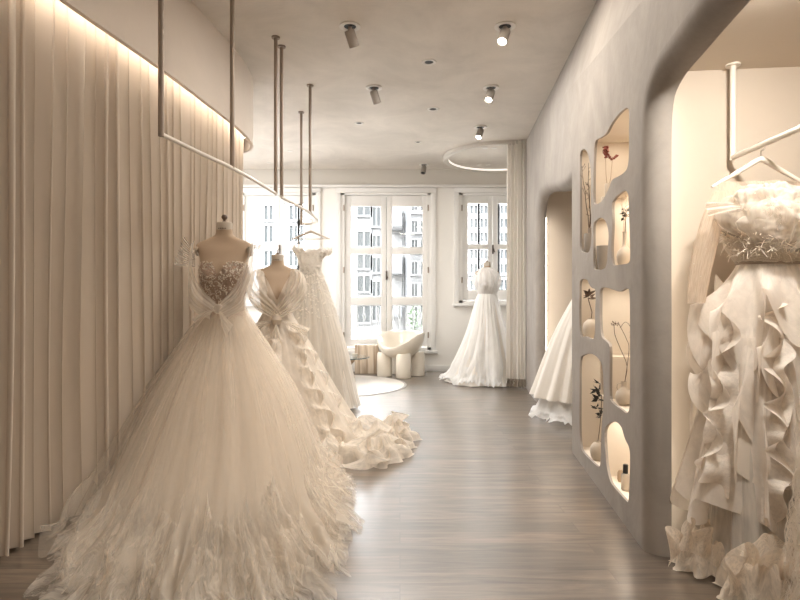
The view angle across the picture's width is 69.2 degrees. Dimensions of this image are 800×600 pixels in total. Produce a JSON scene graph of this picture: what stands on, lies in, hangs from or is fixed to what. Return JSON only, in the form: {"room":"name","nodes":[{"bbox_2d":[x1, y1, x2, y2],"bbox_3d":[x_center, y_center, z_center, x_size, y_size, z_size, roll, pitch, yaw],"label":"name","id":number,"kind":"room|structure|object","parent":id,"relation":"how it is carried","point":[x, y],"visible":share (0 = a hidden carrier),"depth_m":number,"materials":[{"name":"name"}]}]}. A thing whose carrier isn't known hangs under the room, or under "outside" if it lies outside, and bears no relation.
{"room":"clothing store","nodes":[
{"label":"clothing store","id":0,"kind":"room"},
{"bbox_2d":[0,372,721,599],"bbox_3d":[-0.200,1.160,3.800,6.000,0.120,10.800,0,0,0],"label":"floor","id":1,"kind":"structure","parent":0,"point":[494,501],"depth_m":2.74,"materials":[{"name":"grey wood"}]},
{"bbox_2d":[195,215,252,322],"bbox_3d":[-1.156,0.270,3.820,0.380,1.660,0.380,0,0,0],"label":"mannequin","id":2,"kind":"object","parent":1,"relation":"on","point":[223,247],"visible":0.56,"depth_m":3.76,"materials":[{"name":"beige fabric"}]},
{"bbox_2d":[26,242,364,599],"bbox_3d":[-0.949,0.322,2.990,1.498,1.543,2.382,0,0,-8],"label":"gown","id":3,"kind":"object","parent":2,"relation":"on","point":[218,454],"visible":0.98,"depth_m":2.91,"materials":[{"name":"white fabric"}]},
{"bbox_2d":[261,246,291,299],"bbox_3d":[-1.014,0.324,4.800,0.380,1.552,0.380,0,0,0],"label":"mannequin","id":4,"kind":"object","parent":1,"relation":"on","point":[277,273],"visible":0.29,"depth_m":4.74,"materials":[{"name":"beige fabric"}]},
{"bbox_2d":[247,268,422,469],"bbox_3d":[-0.531,0.416,4.344,1.406,1.357,1.440,0,0,0],"label":"gown","id":5,"kind":"object","parent":4,"relation":"on","point":[318,418],"visible":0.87,"depth_m":4.31,"materials":[{"name":"white fabric"}]},
{"bbox_2d":[355,344,378,373],"bbox_3d":[-0.500,0.886,8.755,0.353,0.428,0.190,0,0,0],"label":"plinth","id":6,"kind":"object","parent":1,"relation":"on","point":[363,366],"visible":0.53,"depth_m":8.66,"materials":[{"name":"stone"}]},
{"bbox_2d":[354,375,406,395],"bbox_3d":[-0.900,1.095,7.500,1.980,0.008,1.980,0,0,0],"label":"rug","id":7,"kind":"object","parent":1,"relation":"on","point":[366,385],"visible":0.35,"depth_m":7.41,"materials":[{"name":"white carpet"}]},
{"bbox_2d":[349,354,369,377],"bbox_3d":[-0.769,0.933,7.950,0.710,0.314,0.710,0,0,0],"label":"side table","id":8,"kind":"object","parent":7,"relation":"on","point":[359,357],"visible":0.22,"depth_m":7.83,"materials":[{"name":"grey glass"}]},
{"bbox_2d":[377,331,424,378],"bbox_3d":[0.015,0.780,8.420,0.691,0.640,0.696,0,0,0],"label":"lounge chair","id":9,"kind":"object","parent":1,"relation":"on","point":[400,355],"visible":1,"depth_m":8.29,"materials":[{"name":"white fabric"}]},
{"bbox_2d":[475,256,498,274],"bbox_3d":[1.159,0.259,7.730,0.380,1.683,0.380,0,0,0],"label":"mannequin","id":10,"kind":"object","parent":1,"relation":"on","point":[486,264],"visible":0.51,"depth_m":7.69,"materials":[{"name":"beige fabric"}]},
{"bbox_2d":[439,267,511,387],"bbox_3d":[1.153,0.327,7.671,1.242,1.521,1.064,0,0,0],"label":"gown","id":11,"kind":"object","parent":10,"relation":"on","point":[480,359],"visible":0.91,"depth_m":7.51,"materials":[{"name":"white fabric"}]},
{"bbox_2d":[528,300,571,424],"bbox_3d":[1.813,0.304,5.416,1.207,1.568,1.218,0,0,41],"label":"gown","id":12,"kind":"object","parent":1,"relation":"on","point":[552,384],"visible":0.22,"depth_m":5.28,"materials":[{"name":"white fabric"}]},
{"bbox_2d":[244,188,505,364],"bbox_3d":[-0.200,-0.450,9.045,6.000,3.100,0.250,0,0,0],"label":"wall","id":13,"kind":"structure","parent":0,"point":[452,322],"depth_m":8.92,"materials":[{"name":"white paint"}]},
{"bbox_2d":[243,188,320,305],"bbox_3d":[-1.869,-0.812,8.955,1.343,1.817,0.210,0,0,0],"label":"window","id":14,"kind":"structure","parent":13,"relation":"in","point":[251,196],"depth_m":8.94,"materials":[{"name":"white paint"}]},
{"bbox_2d":[243,169,506,183],"bbox_3d":[-0.200,-1.884,8.895,6.000,0.231,0.050,0,0,0],"label":"trim","id":15,"kind":"structure","parent":13,"relation":"attached to","point":[265,176],"depth_m":8.87,"materials":[{"name":"grey"}]},
{"bbox_2d":[243,184,506,187],"bbox_3d":[-0.200,-1.741,8.870,6.000,0.037,0.100,0,0,0],"label":"trim","id":16,"kind":"structure","parent":13,"relation":"attached to","point":[244,185],"depth_m":8.82,"materials":[{"name":"white paint"}]},
{"bbox_2d":[336,188,436,353],"bbox_3d":[-0.215,-0.451,8.955,1.574,2.540,0.210,0,0,0],"label":"window","id":17,"kind":"structure","parent":13,"relation":"in","point":[346,198],"depth_m":8.94,"materials":[{"name":"white paint"}]},
{"bbox_2d":[351,304,421,338],"bbox_3d":[-0.200,0.655,9.750,2.800,1.190,1.100,0,0,0],"label":"balcony railing","id":18,"kind":"object","parent":13,"relation":"attached to","point":[357,314],"visible":0.2,"depth_m":9.41,"materials":[{"name":"grey metal"}]},
{"bbox_2d":[405,306,421,330],"bbox_3d":[0.269,0.599,9.850,0.410,1.102,0.362,0,0,0],"label":"potted shrub","id":19,"kind":"object","parent":18,"relation":"on","point":[411,311],"visible":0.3,"depth_m":9.84,"materials":[{"name":"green plant"}]},
{"bbox_2d":[352,365,450,371],"bbox_3d":[-0.200,1.050,8.911,6.000,0.100,0.018,0,0,0],"label":"baseboard","id":20,"kind":"structure","parent":13,"relation":"attached to","point":[428,368],"depth_m":8.90,"materials":[{"name":"white paint"}]},
{"bbox_2d":[453,188,506,305],"bbox_3d":[1.453,-0.812,8.955,1.282,1.817,0.210,0,0,0],"label":"window","id":21,"kind":"structure","parent":13,"relation":"in","point":[492,197],"depth_m":8.94,"materials":[{"name":"white paint"}]},
{"bbox_2d":[191,0,595,168],"bbox_3d":[-0.200,-2.075,3.800,6.000,0.150,10.800,0,0,0],"label":"ceiling","id":22,"kind":"structure","parent":0,"point":[394,37],"depth_m":5.10,"materials":[{"name":"paint"}]},
{"bbox_2d":[59,0,252,153],"bbox_3d":[-2.268,-1.700,2.075,1.924,0.600,7.350,0,0,0],"label":"ceiling soffit","id":23,"kind":"structure","parent":22,"relation":"attached to","point":[196,54],"depth_m":3.80,"materials":[{"name":"paint"}]},
{"bbox_2d":[158,0,279,194],"bbox_3d":[-1.039,-1.399,3.618,0.097,1.202,1.659,0,0,8],"label":"rail","id":24,"kind":"object","parent":22,"relation":"hanging from","point":[275,38],"visible":1,"depth_m":3.55,"materials":[{"name":"beige metal"}]},
{"bbox_2d":[278,44,317,224],"bbox_3d":[-0.908,-1.399,5.376,0.231,1.202,1.668,0,0,-4],"label":"rail","id":25,"kind":"object","parent":22,"relation":"hanging from","point":[281,47],"visible":0.99,"depth_m":5.39,"materials":[{"name":"beige metal"}]},
{"bbox_2d":[292,219,329,239],"bbox_3d":[-0.913,-0.724,5.950,0.389,0.208,0.024,0,0,0],"label":"clothes hanger","id":26,"kind":"object","parent":25,"relation":"hanging from","point":[308,232],"visible":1,"depth_m":5.94,"materials":[{"name":"beige"}]},
{"bbox_2d":[292,238,360,408],"bbox_3d":[-0.845,0.216,5.860,0.867,1.708,0.751,0,0,-22],"label":"gown","id":27,"kind":"object","parent":26,"relation":"hanging from","point":[317,312],"visible":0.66,"depth_m":5.76,"materials":[{"name":"fabric"}]},
{"bbox_2d":[339,21,360,48],"bbox_3d":[-0.365,-1.929,4.234,0.156,0.165,0.156,0,0,0],"label":"ceiling spotlight","id":28,"kind":"object","parent":22,"relation":"attached to","point":[350,27],"visible":1,"depth_m":4.22,"materials":[{"name":"white metal"}]},
{"bbox_2d":[366,85,381,104],"bbox_3d":[-0.245,-1.929,5.459,0.156,0.165,0.156,0,0,0],"label":"ceiling spotlight","id":29,"kind":"object","parent":22,"relation":"attached to","point":[373,89],"visible":1,"depth_m":5.45,"materials":[{"name":"white metal"}]},
{"bbox_2d":[419,163,428,174],"bbox_3d":[0.354,-1.929,8.561,0.156,0.166,0.156,0,0,0],"label":"ceiling spotlight","id":30,"kind":"object","parent":22,"relation":"attached to","point":[423,168],"visible":1,"depth_m":8.52,"materials":[{"name":"white metal"}]},
{"bbox_2d":[422,59,435,65],"bbox_3d":[0.244,-2.002,4.874,0.126,0.016,0.126,0,0,0],"label":"recessed light","id":31,"kind":"object","parent":22,"relation":"in","point":[428,62],"visible":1,"depth_m":4.87,"materials":[{"name":"white metal"}]},
{"bbox_2d":[427,107,438,110],"bbox_3d":[0.346,-2.002,6.073,0.126,0.016,0.126,0,0,0],"label":"recessed light","id":32,"kind":"object","parent":22,"relation":"in","point":[429,108],"visible":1,"depth_m":6.07,"materials":[{"name":"white"}]},
{"bbox_2d":[474,125,486,139],"bbox_3d":[0.931,-1.929,6.705,0.156,0.165,0.156,0,0,0],"label":"ceiling spotlight","id":33,"kind":"object","parent":22,"relation":"attached to","point":[480,128],"visible":1,"depth_m":6.67,"materials":[{"name":"white metal"}]},
{"bbox_2d":[443,140,519,172],"bbox_3d":[1.420,-1.978,8.070,1.640,0.065,1.640,0,0,0],"label":"trim","id":34,"kind":"structure","parent":22,"relation":"attached to","point":[447,155],"depth_m":7.79,"materials":[{"name":"grey"}]},
{"bbox_2d":[483,85,498,102],"bbox_3d":[0.857,-1.929,5.459,0.156,0.165,0.156,0,0,0],"label":"ceiling spotlight","id":35,"kind":"object","parent":22,"relation":"attached to","point":[490,89],"visible":1,"depth_m":5.42,"materials":[{"name":"white metal"}]},
{"bbox_2d":[494,21,515,45],"bbox_3d":[0.766,-1.929,4.234,0.156,0.165,0.156,0,0,0],"label":"ceiling spotlight","id":36,"kind":"object","parent":22,"relation":"attached to","point":[505,27],"visible":1,"depth_m":4.20,"materials":[{"name":"white metal"}]},
{"bbox_2d":[506,139,525,387],"bbox_3d":[1.461,-0.451,7.253,0.262,3.078,0.076,0,0,24],"label":"curtain","id":37,"kind":"object","parent":22,"relation":"hanging from","point":[516,153],"visible":1,"depth_m":7.25,"materials":[{"name":"beige fabric"}]},
{"bbox_2d":[525,0,799,556],"bbox_3d":[1.696,-0.450,2.872,1.180,3.100,9.022,0,0,6],"label":"wall","id":38,"kind":"structure","parent":0,"point":[648,81],"depth_m":2.64,"materials":[{"name":"grey paint"}]},
{"bbox_2d":[584,228,590,252],"bbox_3d":[1.266,-0.390,3.874,0.072,0.184,0.072,0,0,0],"label":"vase","id":39,"kind":"object","parent":38,"relation":"in","point":[587,236],"visible":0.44,"depth_m":3.85,"materials":[{"name":"brown ceramic"}]},
{"bbox_2d":[581,163,590,227],"bbox_3d":[1.250,-0.681,3.877,0.070,0.469,0.068,0,0,-17],"label":"branch","id":40,"kind":"object","parent":39,"relation":"in","point":[587,183],"visible":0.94,"depth_m":3.87,"materials":[{"name":"brown plant"}]},
{"bbox_2d":[583,318,594,337],"bbox_3d":[1.268,0.184,3.852,0.104,0.130,0.104,0,0,0],"label":"vase","id":41,"kind":"object","parent":38,"relation":"in","point":[589,325],"visible":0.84,"depth_m":3.82,"materials":[{"name":"beige ceramic"}]},
{"bbox_2d":[583,289,595,317],"bbox_3d":[1.260,0.036,3.839,0.097,0.229,0.052,0,0,17],"label":"branch","id":42,"kind":"object","parent":41,"relation":"in","point":[588,293],"visible":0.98,"depth_m":3.85,"materials":[{"name":"brown plant"}]},
{"bbox_2d":[590,440,600,460],"bbox_3d":[1.241,0.944,3.645,0.090,0.120,0.090,0,0,0],"label":"vase","id":43,"kind":"object","parent":38,"relation":"in","point":[595,449],"visible":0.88,"depth_m":3.62,"materials":[{"name":"beige ceramic"}]},
{"bbox_2d":[590,379,602,439],"bbox_3d":[1.242,0.700,3.639,0.093,0.410,0.111,0,0,0],"label":"branch","id":44,"kind":"object","parent":43,"relation":"in","point":[595,399],"visible":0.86,"depth_m":3.64,"materials":[{"name":"brown plant"}]},
{"bbox_2d":[596,245,607,269],"bbox_3d":[1.224,-0.247,3.485,0.084,0.155,0.084,0,0,0],"label":"vase","id":45,"kind":"object","parent":38,"relation":"in","point":[602,250],"visible":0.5,"depth_m":3.45,"materials":[{"name":"brown ceramic"}]},
{"bbox_2d":[605,183,609,194],"bbox_3d":[1.213,-0.618,3.382,0.036,0.120,0.036,0,0,0],"label":"vase","id":46,"kind":"object","parent":38,"relation":"in","point":[607,185],"visible":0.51,"depth_m":3.37,"materials":[{"name":"beige ceramic"}]},
{"bbox_2d":[602,146,608,182],"bbox_3d":[1.200,-0.759,3.382,0.036,0.285,0.038,0,0,0],"label":"dried flower","id":47,"kind":"object","parent":46,"relation":"in","point":[605,150],"visible":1,"depth_m":3.38,"materials":[{"name":"red plant"}]},
{"bbox_2d":[607,153,618,180],"bbox_3d":[1.239,-0.737,3.382,0.067,0.241,0.041,0,0,0],"label":"dried flower","id":48,"kind":"object","parent":46,"relation":"in","point":[608,155],"visible":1,"depth_m":3.38,"materials":[{"name":"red plant"}]},
{"bbox_2d":[617,470,622,481],"bbox_3d":[1.191,0.949,3.133,0.036,0.066,0.018,0,0,0],"label":"ornament","id":49,"kind":"object","parent":38,"relation":"in","point":[619,472],"visible":0.8,"depth_m":3.13,"materials":[{"name":"beige ceramic"}]},
{"bbox_2d":[615,381,629,405],"bbox_3d":[1.177,0.489,3.047,0.088,0.125,0.088,0,0,0],"label":"vase","id":50,"kind":"object","parent":38,"relation":"in","point":[622,395],"visible":0.91,"depth_m":3.02,"materials":[{"name":"beige ceramic"}]},
{"bbox_2d":[611,321,629,379],"bbox_3d":[1.170,0.275,3.045,0.131,0.334,0.036,0,0,0],"label":"branch","id":51,"kind":"object","parent":50,"relation":"in","point":[612,321],"visible":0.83,"depth_m":3.05,"materials":[{"name":"brown plant"}]},
{"bbox_2d":[616,232,629,264],"bbox_3d":[1.176,-0.265,3.038,0.080,0.185,0.080,0,0,0],"label":"vase","id":52,"kind":"object","parent":38,"relation":"in","point":[623,254],"visible":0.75,"depth_m":3.02,"materials":[{"name":"beige ceramic"}]},
{"bbox_2d":[620,195,628,231],"bbox_3d":[1.178,-0.427,3.036,0.062,0.273,0.068,0,0,33],"label":"dried flower","id":53,"kind":"object","parent":52,"relation":"in","point":[625,215],"visible":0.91,"depth_m":3.04,"materials":[{"name":"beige plant"}]},
{"bbox_2d":[621,464,629,490],"bbox_3d":[1.167,0.916,3.001,0.044,0.131,0.044,0,0,0],"label":"perfume bottle","id":54,"kind":"object","parent":38,"relation":"in","point":[625,477],"visible":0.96,"depth_m":2.99,"materials":[{"name":"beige glass"}]},
{"bbox_2d":[725,62,799,160],"bbox_3d":[1.469,-0.829,1.520,0.062,0.422,2.140,0,0,0],"label":"rail","id":55,"kind":"object","parent":38,"relation":"hanging from","point":[732,66],"visible":1,"depth_m":2.55,"materials":[{"name":"beige metal"}]},
{"bbox_2d":[711,141,799,187],"bbox_3d":[1.475,-0.552,2.370,0.406,0.192,0.024,0,0,0],"label":"clothes hanger","id":56,"kind":"object","parent":55,"relation":"hanging from","point":[761,158],"visible":0.9,"depth_m":2.36,"materials":[{"name":"white plastic"}]},
{"bbox_2d":[665,180,799,599],"bbox_3d":[1.483,0.308,2.316,0.810,1.572,0.629,0,0,-33],"label":"gown","id":57,"kind":"object","parent":56,"relation":"hanging from","point":[735,475],"visible":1,"depth_m":2.25,"materials":[{"name":"beige fabric"}]},
{"bbox_3d":[-2.428,-0.450,3.800,1.644,3.100,10.800,0,0,0],"label":"wall","id":58,"kind":"structure","parent":0,"visible":0},
{"bbox_2d":[0,0,243,556],"bbox_3d":[-1.821,-0.281,3.059,0.874,2.738,5.141,0,0,0],"label":"curtain","id":59,"kind":"object","parent":58,"relation":"hanging from","point":[101,213],"visible":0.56,"depth_m":3.04,"materials":[{"name":"beige fabric"}]},
{"label":"outside","id":60,"kind":"structure","parent":0,"visible":0},
{"bbox_3d":[0.000,5.200,34.800,60.000,0.200,50.400,0,0,0],"label":"ground","id":61,"kind":"structure","parent":60,"visible":0},
{"bbox_2d":[262,204,304,269],"bbox_3d":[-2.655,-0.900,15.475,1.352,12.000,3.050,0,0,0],"label":"building","id":62,"kind":"structure","parent":61,"relation":"on","point":[293,228],"depth_m":13.96,"materials":[{"name":"grey"}]},
{"bbox_2d":[356,197,386,338],"bbox_3d":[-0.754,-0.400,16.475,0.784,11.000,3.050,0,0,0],"label":"building","id":63,"kind":"structure","parent":61,"relation":"on","point":[368,231],"depth_m":14.98,"materials":[{"name":"grey"}]},
{"bbox_2d":[392,207,409,330],"bbox_3d":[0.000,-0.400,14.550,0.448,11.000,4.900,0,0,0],"label":"building","id":64,"kind":"structure","parent":61,"relation":"on","point":[400,215],"depth_m":12.95,"materials":[{"name":"grey"}]},
{"bbox_2d":[410,207,421,330],"bbox_3d":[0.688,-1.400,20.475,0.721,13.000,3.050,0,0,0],"label":"building","id":65,"kind":"structure","parent":61,"relation":"on","point":[415,212],"depth_m":18.96,"materials":[{"name":"grey"}]},
{"bbox_2d":[468,204,506,289],"bbox_3d":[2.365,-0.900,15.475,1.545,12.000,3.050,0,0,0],"label":"building","id":66,"kind":"structure","parent":61,"relation":"on","point":[477,213],"depth_m":13.96,"materials":[{"name":"grey"}]},
{"bbox_3d":[1.500,-0.571,1.900,0.284,0.154,0.024,0,0,0],"label":"clothes hanger","id":67,"kind":"object","parent":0,"visible":0},
{"bbox_2d":[779,402,799,599],"bbox_3d":[1.555,0.306,1.878,0.535,1.572,0.489,0,0,0],"label":"gown","id":68,"kind":"object","parent":67,"relation":"hanging from","point":[795,589],"visible":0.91,"depth_m":1.99,"materials":[{"name":"beige fabric"}]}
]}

